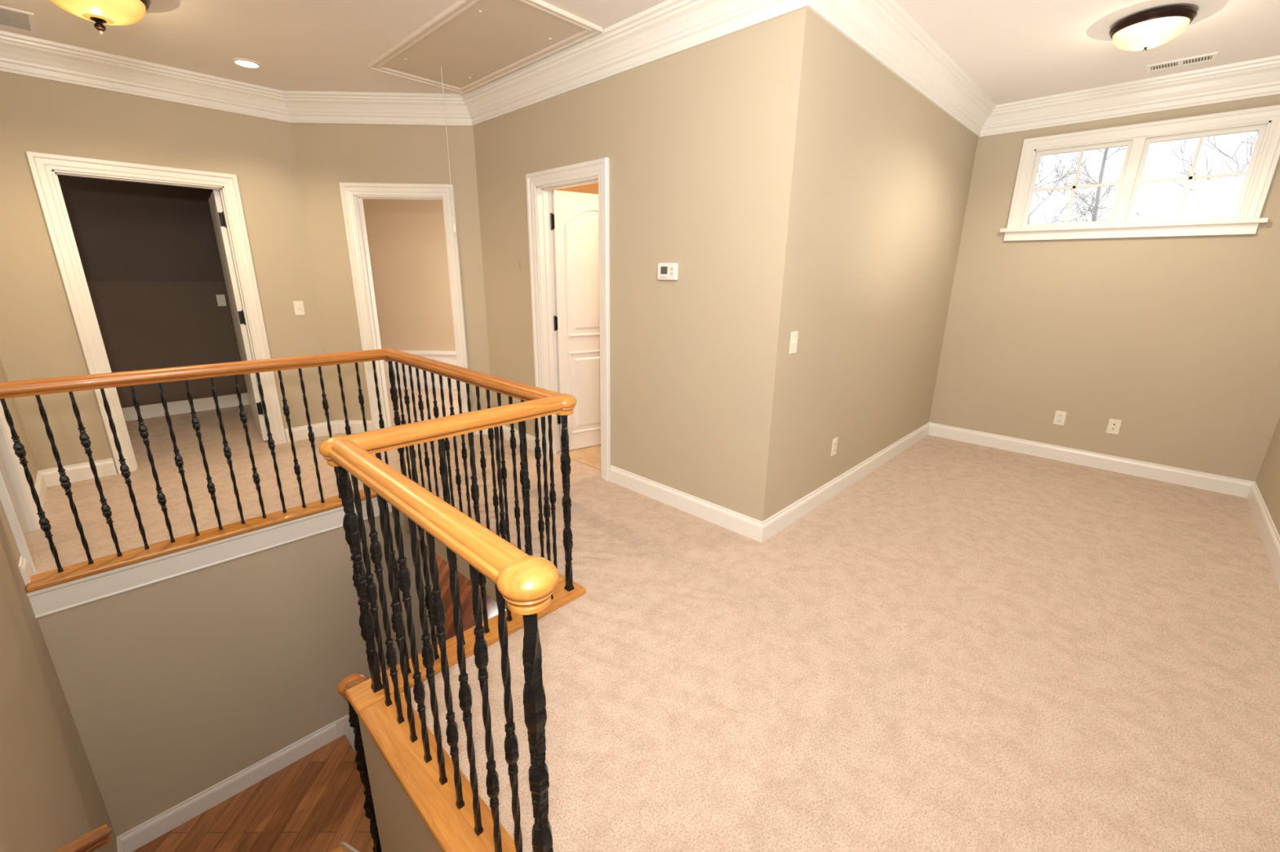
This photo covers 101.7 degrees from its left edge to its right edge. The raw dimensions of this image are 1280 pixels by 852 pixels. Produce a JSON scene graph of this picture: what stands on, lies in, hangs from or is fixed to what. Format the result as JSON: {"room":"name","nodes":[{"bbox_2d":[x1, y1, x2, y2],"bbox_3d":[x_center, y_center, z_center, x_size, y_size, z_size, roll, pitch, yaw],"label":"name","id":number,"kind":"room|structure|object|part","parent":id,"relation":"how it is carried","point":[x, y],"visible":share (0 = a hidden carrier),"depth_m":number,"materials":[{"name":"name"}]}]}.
{"room":"upstairs landing","nodes":[
{"label":"upstairs landing","id":0,"kind":"room"},
{"bbox_2d":[0,358,117,851],"bbox_3d":[-1.937,1.170,1.530,6.020,5.730,0.120,16,22,42],"label":"wall","id":1,"kind":"structure","parent":0,"point":[51,797],"depth_m":2.07,"materials":[{"name":"paint"}]},
{"bbox_2d":[0,400,40,575],"bbox_3d":[-3.245,-0.355,2.440,0.778,2.114,0.152,16,22,42],"label":"door frame","id":2,"kind":"structure","parent":1,"relation":"in","point":[20,507],"depth_m":2.84,"materials":[{"name":"white paint"}]},
{"bbox_2d":[18,555,32,586],"bbox_3d":[-2.887,0.685,2.452,0.130,0.120,0.016,16,22,42],"label":"baseboard","id":3,"kind":"structure","parent":1,"relation":"attached to","point":[24,566],"depth_m":2.42,"materials":[{"name":"white paint"}]},
{"bbox_2d":[34,457,117,510],"bbox_3d":[-3.652,0.400,3.394,0.760,0.120,0.360,16,22,42],"label":"baseboard","id":4,"kind":"structure","parent":1,"relation":"attached to","point":[45,478],"depth_m":3.62,"materials":[{"name":"white paint"}]},
{"bbox_2d":[52,824,112,851],"bbox_3d":[-1.572,1.139,1.320,1.750,1.496,0.114,16,22,42],"label":"wall handrail","id":5,"kind":"object","parent":1,"relation":"attached to","point":[100,837],"visible":1,"depth_m":1.83,"materials":[{"name":"brown wood"}]},
{"bbox_2d":[57,174,248,408],"bbox_3d":[-4.446,-1.192,4.155,1.800,2.730,3.200,16,22,42],"label":"wall","id":6,"kind":"structure","parent":0,"point":[149,255],"depth_m":5.04,"materials":[{"name":"brown paint"}]},
{"bbox_2d":[121,392,249,421],"bbox_3d":[-5.005,-0.113,5.072,0.015,0.130,3.070,16,22,42],"label":"baseboard","id":7,"kind":"structure","parent":6,"relation":"attached to","point":[152,411],"depth_m":5.36,"materials":[{"name":"white paint"}]},
{"bbox_2d":[215,294,226,306],"bbox_3d":[-4.346,-1.304,5.414,0.018,0.116,0.072,16,22,42],"label":"light switch","id":8,"kind":"object","parent":6,"relation":"attached to","point":[221,301],"visible":1,"depth_m":5.41,"materials":[{"name":"beige plastic"}]},
{"bbox_2d":[0,71,337,473],"bbox_3d":[-3.440,-1.075,3.832,0.120,2.750,1.830,16,22,42],"label":"wall","id":9,"kind":"structure","parent":0,"point":[39,338],"depth_m":3.53,"materials":[{"name":"paint"}]},
{"bbox_2d":[25,151,286,474],"bbox_3d":[-3.739,-0.872,4.186,0.991,2.114,1.093,16,22,42],"label":"door frame","id":10,"kind":"structure","parent":9,"relation":"in","point":[228,221],"depth_m":3.74,"materials":[{"name":"white paint"}]},
{"bbox_2d":[293,301,305,315],"bbox_3d":[-2.860,-0.989,4.378,0.018,0.116,0.072,16,22,42],"label":"light switch","id":11,"kind":"object","parent":9,"relation":"attached to","point":[299,308],"visible":1,"depth_m":4.38,"materials":[{"name":"beige plastic"}]},
{"bbox_2d":[36,511,438,836],"bbox_3d":[-2.245,2.018,3.513,0.120,2.980,1.860,16,22,42],"label":"wall","id":12,"kind":"structure","parent":0,"point":[175,687],"depth_m":3.01,"materials":[{"name":"paint"}]},
{"bbox_2d":[26,497,391,618],"bbox_3d":[-1.624,0.844,2.442,1.720,0.140,1.700,16,22,42],"label":"fascia","id":13,"kind":"object","parent":12,"relation":"attached to","point":[51,600],"visible":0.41,"depth_m":2.79,"materials":[{"name":"white paint"}]},
{"bbox_2d":[116,721,338,851],"bbox_3d":[-2.145,2.290,2.924,0.920,0.132,1.080,16,22,42],"label":"baseboard","id":14,"kind":"structure","parent":12,"relation":"attached to","point":[160,824],"depth_m":3.15,"materials":[{"name":"white paint"}]},
{"bbox_2d":[289,123,492,433],"bbox_3d":[-2.046,-1.251,4.493,1.428,2.750,0.120,0,16,-1],"label":"wall","id":15,"kind":"structure","parent":0,"point":[327,156],"depth_m":4.25,"materials":[{"name":"paint"}]},
{"bbox_2d":[284,420,373,442],"bbox_3d":[-2.783,0.028,4.701,0.678,0.120,0.153,-7,18,-25],"label":"baseboard","id":16,"kind":"structure","parent":15,"relation":"attached to","point":[300,433],"depth_m":4.71,"materials":[{"name":"white paint"}]},
{"bbox_2d":[339,182,473,434],"bbox_3d":[-1.980,-0.962,4.567,0.909,2.114,0.152,0,16,-1],"label":"door frame","id":17,"kind":"structure","parent":15,"relation":"in","point":[353,194],"depth_m":4.40,"materials":[{"name":"white paint"}]},
{"bbox_2d":[473,425,535,450],"bbox_3d":[-1.153,0.076,4.606,0.860,0.120,0.122,12,20,34],"label":"baseboard","id":18,"kind":"structure","parent":15,"relation":"attached to","point":[531,443],"depth_m":4.54,"materials":[{"name":"white paint"}]},
{"bbox_2d":[358,715,442,851],"bbox_3d":[-0.280,2.420,2.224,1.140,2.980,0.975,16,22,42],"label":"wall","id":19,"kind":"structure","parent":0,"point":[401,828],"depth_m":1.77,"materials":[{"name":"paint"}]},
{"bbox_2d":[362,199,455,351],"bbox_3d":[-2.528,-1.830,6.413,3.900,2.730,0.120,1,16,0],"label":"wall","id":20,"kind":"structure","parent":0,"point":[406,238],"depth_m":6.34,"materials":[{"name":"beige paint"}]},
{"bbox_2d":[382,350,457,389],"bbox_3d":[-2.542,-0.709,6.606,3.900,0.470,0.140,1,16,0],"label":"ledge","id":21,"kind":"object","parent":20,"relation":"attached to","point":[446,357],"visible":0.18,"depth_m":6.57,"materials":[{"name":"white paint"}]},
{"bbox_2d":[403,514,506,609],"bbox_3d":[-0.991,0.750,3.094,1.720,0.280,0.120,16,22,42],"label":"wall stairwell header","id":22,"kind":"structure","parent":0,"point":[463,567],"depth_m":3.12,"materials":[{"name":"paint"}]},
{"bbox_2d":[435,552,506,640],"bbox_3d":[-1.527,2.780,6.333,8.500,0.050,6.460,16,22,42],"label":"floor","id":23,"kind":"structure","parent":0,"point":[465,588],"depth_m":7.31,"materials":[{"name":"brown wood"}]},
{"bbox_2d":[132,714,373,851],"bbox_3d":[-0.894,2.215,2.784,2.870,3.044,2.660,16,22,42],"label":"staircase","id":24,"kind":"structure","parent":23,"relation":"on","point":[315,803],"depth_m":3.09,"materials":[{"name":"brown wood"}]},
{"bbox_2d":[337,673,382,851],"bbox_3d":[-0.722,1.922,3.080,0.770,2.452,1.697,16,22,42],"label":"stair railing","id":25,"kind":"object","parent":24,"relation":"on","point":[353,680],"visible":0.09,"depth_m":2.69,"materials":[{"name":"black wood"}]},
{"bbox_3d":[-1.217,1.153,2.269,0.084,0.533,0.707,-12,20,-36],"label":"handrail","id":26,"kind":"part","parent":25,"relation":"part of","materials":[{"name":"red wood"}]},
{"bbox_3d":[-1.443,1.854,2.766,0.074,1.074,0.074,16,22,42],"label":"newel post","id":27,"kind":"part","parent":25,"relation":"part of","materials":[{"name":"black metal"}]},
{"bbox_2d":[551,182,598,384],"bbox_3d":[0.133,-1.216,4.428,2.310,2.730,1.750,16,22,42],"label":"wall","id":28,"kind":"structure","parent":0,"point":[593,188],"depth_m":5.03,"materials":[{"name":"paint"}]},
{"bbox_2d":[473,16,781,515],"bbox_3d":[-0.318,-0.965,3.585,2.710,2.750,0.120,16,22,42],"label":"wall","id":29,"kind":"structure","parent":0,"point":[686,136],"depth_m":3.04,"materials":[{"name":"paint"}]},
{"bbox_2d":[525,157,610,481],"bbox_3d":[-0.248,-0.780,4.019,0.856,2.114,0.799,16,22,42],"label":"door","id":30,"kind":"structure","parent":29,"relation":"in","point":[580,222],"depth_m":3.97,"materials":[{"name":"white paint"}]},
{"bbox_3d":[-0.347,-1.196,4.100,0.509,0.964,0.010,-9,19,-31],"label":"panel","id":31,"kind":"part","parent":30,"relation":"part of","materials":[{"name":"white paint"}]},
{"bbox_3d":[-0.358,-0.293,4.364,0.509,0.684,0.010,-9,19,-31],"label":"panel","id":32,"kind":"part","parent":30,"relation":"part of","materials":[{"name":"white paint"}]},
{"bbox_2d":[0,0,1279,137],"bbox_3d":[0.113,-2.073,2.832,5.900,0.190,5.790,16,22,42],"label":"crown molding","id":33,"kind":"structure","parent":29,"relation":"attached to","point":[882,28],"depth_m":3.35,"materials":[{"name":"white paint"}]},
{"bbox_2d":[657,262,678,280],"bbox_3d":[0.160,-0.893,3.016,0.148,0.096,0.030,16,22,42],"label":"thermostat","id":34,"kind":"object","parent":29,"relation":"attached to","point":[665,271],"visible":1,"depth_m":3.00,"materials":[{"name":"white paint"}]},
{"bbox_2d":[0,0,1279,105],"bbox_3d":[-1.518,-2.351,3.235,9.150,0.080,7.660,16,22,42],"label":"ceiling","id":35,"kind":"structure","parent":0,"point":[1014,51],"depth_m":2.95,"materials":[{"name":"paint"}]},
{"bbox_2d":[0,5,37,34],"bbox_3d":[-3.481,-2.189,2.757,0.340,0.008,0.380,16,22,42],"label":"ceiling vent","id":36,"kind":"object","parent":35,"relation":"in","point":[11,18],"visible":1,"depth_m":2.83,"materials":[{"name":"white paint"}]},
{"bbox_2d":[49,0,151,33],"bbox_3d":[-2.580,-1.986,2.469,0.420,0.216,0.420,16,22,42],"label":"ceiling light","id":37,"kind":"object","parent":35,"relation":"attached to","point":[110,12],"visible":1,"depth_m":2.45,"materials":[{"name":"yellow glass"}]},
{"bbox_2d":[231,57,262,68],"bbox_3d":[-2.571,-2.369,3.410,0.168,0.008,0.168,16,22,42],"label":"recessed light","id":38,"kind":"object","parent":35,"relation":"in","point":[245,63],"visible":1,"depth_m":3.40,"materials":[{"name":"white paint"}]},
{"bbox_2d":[367,0,602,93],"bbox_3d":[-0.998,-2.265,3.139,1.544,0.020,0.684,16,22,42],"label":"attic hatch","id":39,"kind":"object","parent":35,"relation":"attached to","point":[475,43],"visible":1,"depth_m":3.04,"materials":[{"name":"paint"}]},
{"bbox_2d":[440,66,456,231],"bbox_3d":[-1.304,-1.863,3.547,0.020,1.016,0.020,16,22,42],"label":"pull cord","id":40,"kind":"object","parent":39,"relation":"hanging from","point":[454,229],"visible":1,"depth_m":3.55,"materials":[{"name":"fabric"}]},
{"bbox_2d":[1109,4,1197,52],"bbox_3d":[2.639,-2.026,2.706,0.331,0.149,0.331,16,22,42],"label":"ceiling light","id":41,"kind":"object","parent":35,"relation":"attached to","point":[1143,31],"visible":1,"depth_m":2.62,"materials":[{"name":"white glass"}]},
{"bbox_3d":[2.639,-2.014,2.709,0.293,0.083,0.293,16,22,42],"label":"lamp shade","id":42,"kind":"part","parent":41,"relation":"part of","materials":[{"name":"white glass"}]},
{"bbox_2d":[1146,52,1217,73],"bbox_3d":[3.336,-2.240,3.217,0.310,0.008,0.140,16,22,42],"label":"ceiling vent","id":43,"kind":"object","parent":35,"relation":"in","point":[1212,56],"visible":1,"depth_m":3.21,"materials":[{"name":"white paint"}]},
{"bbox_2d":[23,388,1279,851],"bbox_3d":[-1.522,0.323,3.982,9.040,0.028,7.650,16,22,42],"label":"floor","id":44,"kind":"structure","parent":0,"point":[964,646],"depth_m":2.07,"materials":[{"name":"carpet"}]},
{"bbox_2d":[0,347,586,851],"bbox_3d":[-1.179,0.412,1.959,3.055,0.969,1.819,16,22,42],"label":"stair railing","id":45,"kind":"object","parent":44,"relation":"on","point":[451,807],"visible":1,"depth_m":1.72,"materials":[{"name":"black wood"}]},
{"bbox_3d":[-2.248,-0.304,2.800,0.084,0.068,1.750,16,22,42],"label":"handrail","id":46,"kind":"part","parent":45,"relation":"part of","materials":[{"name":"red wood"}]},
{"bbox_3d":[-2.230,0.565,3.062,0.140,0.030,1.819,16,22,42],"label":"shoe plate","id":47,"kind":"part","parent":45,"relation":"part of","materials":[{"name":"gold wood"}]},
{"bbox_3d":[-0.920,0.512,1.717,0.035,0.859,0.035,16,22,42],"label":"newel post","id":48,"kind":"part","parent":45,"relation":"part of","materials":[{"name":"black metal"}]},
{"bbox_3d":[-1.643,-0.029,3.534,0.035,0.859,0.035,16,22,42],"label":"newel post","id":49,"kind":"part","parent":45,"relation":"part of","materials":[{"name":"black metal"}]},
{"bbox_3d":[-0.556,0.169,1.254,1.000,0.068,0.084,16,22,42],"label":"handrail","id":50,"kind":"part","parent":45,"relation":"part of","materials":[{"name":"gold wood"}]},
{"bbox_3d":[-0.500,1.066,1.426,1.103,0.030,0.140,16,22,42],"label":"shoe plate","id":51,"kind":"part","parent":45,"relation":"part of","materials":[{"name":"gold wood"}]},
{"bbox_3d":[-0.617,-0.015,1.882,0.084,0.068,0.855,16,22,42],"label":"handrail","id":52,"kind":"part","parent":45,"relation":"part of","materials":[{"name":"gold wood"}]},
{"bbox_3d":[-0.642,0.857,2.134,0.128,0.030,1.000,16,22,42],"label":"shoe plate","id":53,"kind":"part","parent":45,"relation":"part of","materials":[{"name":"gold wood"}]},
{"bbox_3d":[-0.978,-0.286,2.791,1.840,0.068,0.084,16,22,42],"label":"handrail","id":54,"kind":"part","parent":45,"relation":"part of","materials":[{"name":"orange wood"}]},
{"bbox_3d":[-0.995,0.590,3.031,1.678,0.030,0.140,16,22,42],"label":"shoe plate","id":55,"kind":"part","parent":45,"relation":"part of","materials":[{"name":"gold wood"}]},
{"bbox_3d":[-0.203,0.716,1.050,0.035,0.859,0.035,16,22,42],"label":"newel post","id":56,"kind":"part","parent":45,"relation":"part of","materials":[{"name":"black metal"}]},
{"bbox_3d":[-0.324,0.347,2.307,0.035,0.859,0.035,16,22,42],"label":"newel post","id":57,"kind":"part","parent":45,"relation":"part of","materials":[{"name":"black metal"}]},
{"bbox_2d":[744,7,977,521],"bbox_3d":[1.683,-0.950,3.619,0.120,2.750,2.950,16,22,42],"label":"wall","id":58,"kind":"structure","parent":0,"point":[869,179],"depth_m":3.02,"materials":[{"name":"paint"}]},
{"bbox_2d":[789,331,798,354],"bbox_3d":[0.812,-0.436,2.736,0.018,0.116,0.072,16,22,42],"label":"light switch","id":59,"kind":"object","parent":58,"relation":"attached to","point":[793,339],"visible":1,"depth_m":2.73,"materials":[{"name":"beige plastic"}]},
{"bbox_2d":[831,437,837,456],"bbox_3d":[1.275,0.137,3.415,0.010,0.116,0.072,16,22,42],"label":"wall outlet","id":60,"kind":"object","parent":58,"relation":"attached to","point":[834,443],"visible":1,"depth_m":3.41,"materials":[{"name":"beige plastic"}]},
{"bbox_2d":[609,422,1279,588],"bbox_3d":[1.014,0.663,2.689,3.302,0.120,5.790,16,22,42],"label":"baseboard","id":61,"kind":"structure","parent":58,"relation":"attached to","point":[758,531],"depth_m":3.65,"materials":[{"name":"white paint"}]},
{"bbox_2d":[928,94,1279,481],"bbox_3d":[3.534,-1.024,3.952,2.060,2.750,0.120,16,22,42],"label":"wall","id":62,"kind":"structure","parent":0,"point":[1175,340],"depth_m":3.92,"materials":[{"name":"paint"}]},
{"bbox_2d":[1053,410,1066,426],"bbox_3d":[3.418,-0.064,4.244,0.072,0.116,0.010,16,22,42],"label":"wall outlet","id":63,"kind":"object","parent":62,"relation":"attached to","point":[1060,416],"visible":1,"depth_m":4.24,"materials":[{"name":"beige plastic"}]},
{"bbox_2d":[1106,418,1121,435],"bbox_3d":[3.656,0.005,4.023,0.072,0.116,0.010,16,22,42],"label":"cable jack","id":64,"kind":"object","parent":62,"relation":"attached to","point":[1113,425],"visible":1,"depth_m":4.02,"materials":[{"name":"beige plastic"}]},
{"bbox_2d":[1000,104,1279,240],"bbox_3d":[3.508,-1.743,3.741,1.440,0.747,0.170,16,22,42],"label":"window","id":65,"kind":"structure","parent":62,"relation":"attached to","point":[1246,219],"depth_m":3.65,"materials":[{"name":"white paint"}]},
{"bbox_3d":[3.307,-1.817,3.970,0.559,0.556,0.035,16,22,42],"label":"sash","id":66,"kind":"part","parent":65,"relation":"part of","materials":[{"name":"white paint"}]},
{"bbox_3d":[3.483,-1.456,3.803,1.440,0.030,0.110,16,22,42],"label":"sill","id":67,"kind":"part","parent":65,"relation":"part of","materials":[{"name":"white paint"}]},
{"bbox_3d":[3.754,-1.690,3.554,0.559,0.556,0.035,16,22,42],"label":"sash","id":68,"kind":"part","parent":65,"relation":"part of","materials":[{"name":"white paint"}]},
{"bbox_2d":[1255,417,1279,536],"bbox_3d":[2.256,-0.230,1.185,0.120,2.750,6.030,16,22,42],"label":"wall","id":69,"kind":"structure","parent":0,"point":[1268,481],"depth_m":3.26,"materials":[{"name":"paint"}]},
{"label":"outside","id":70,"kind":"structure","parent":0,"visible":0},
{"bbox_3d":[22.810,-1.940,23.934,60.000,0.100,54.400,16,22,42],"label":"ground","id":71,"kind":"structure","parent":70,"visible":0},
{"bbox_2d":[1026,151,1165,224],"bbox_3d":[8.331,-3.920,11.284,3.242,10.464,3.505,0,16,-3],"label":"bare tree","id":72,"kind":"object","parent":71,"relation":"on","point":[1056,170],"visible":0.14,"depth_m":10.88,"materials":[{"name":"grey plant"}]},
{"bbox_2d":[1049,146,1155,222],"bbox_3d":[12.384,-5.436,14.237,3.771,11.814,3.163,-10,20,-33],"label":"bare tree","id":73,"kind":"object","parent":71,"relation":"on","point":[1094,215],"visible":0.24,"depth_m":14.18,"materials":[{"name":"grey plant"}]},
{"bbox_2d":[1172,131,1258,216],"bbox_3d":[9.876,-3.241,8.475,3.390,10.781,3.151,-10,19,-32],"label":"bare tree","id":74,"kind":"object","parent":71,"relation":"on","point":[1252,144],"visible":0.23,"depth_m":8.38,"materials":[{"name":"grey plant"}]},
{"bbox_2d":[1240,133,1256,156],"bbox_3d":[15.302,-4.817,12.381,3.677,11.742,3.083,3,16,8],"label":"bare tree","id":75,"kind":"object","parent":71,"relation":"on","point":[1254,133],"visible":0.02,"depth_m":12.33,"materials":[{"name":"grey plant"}]}
]}

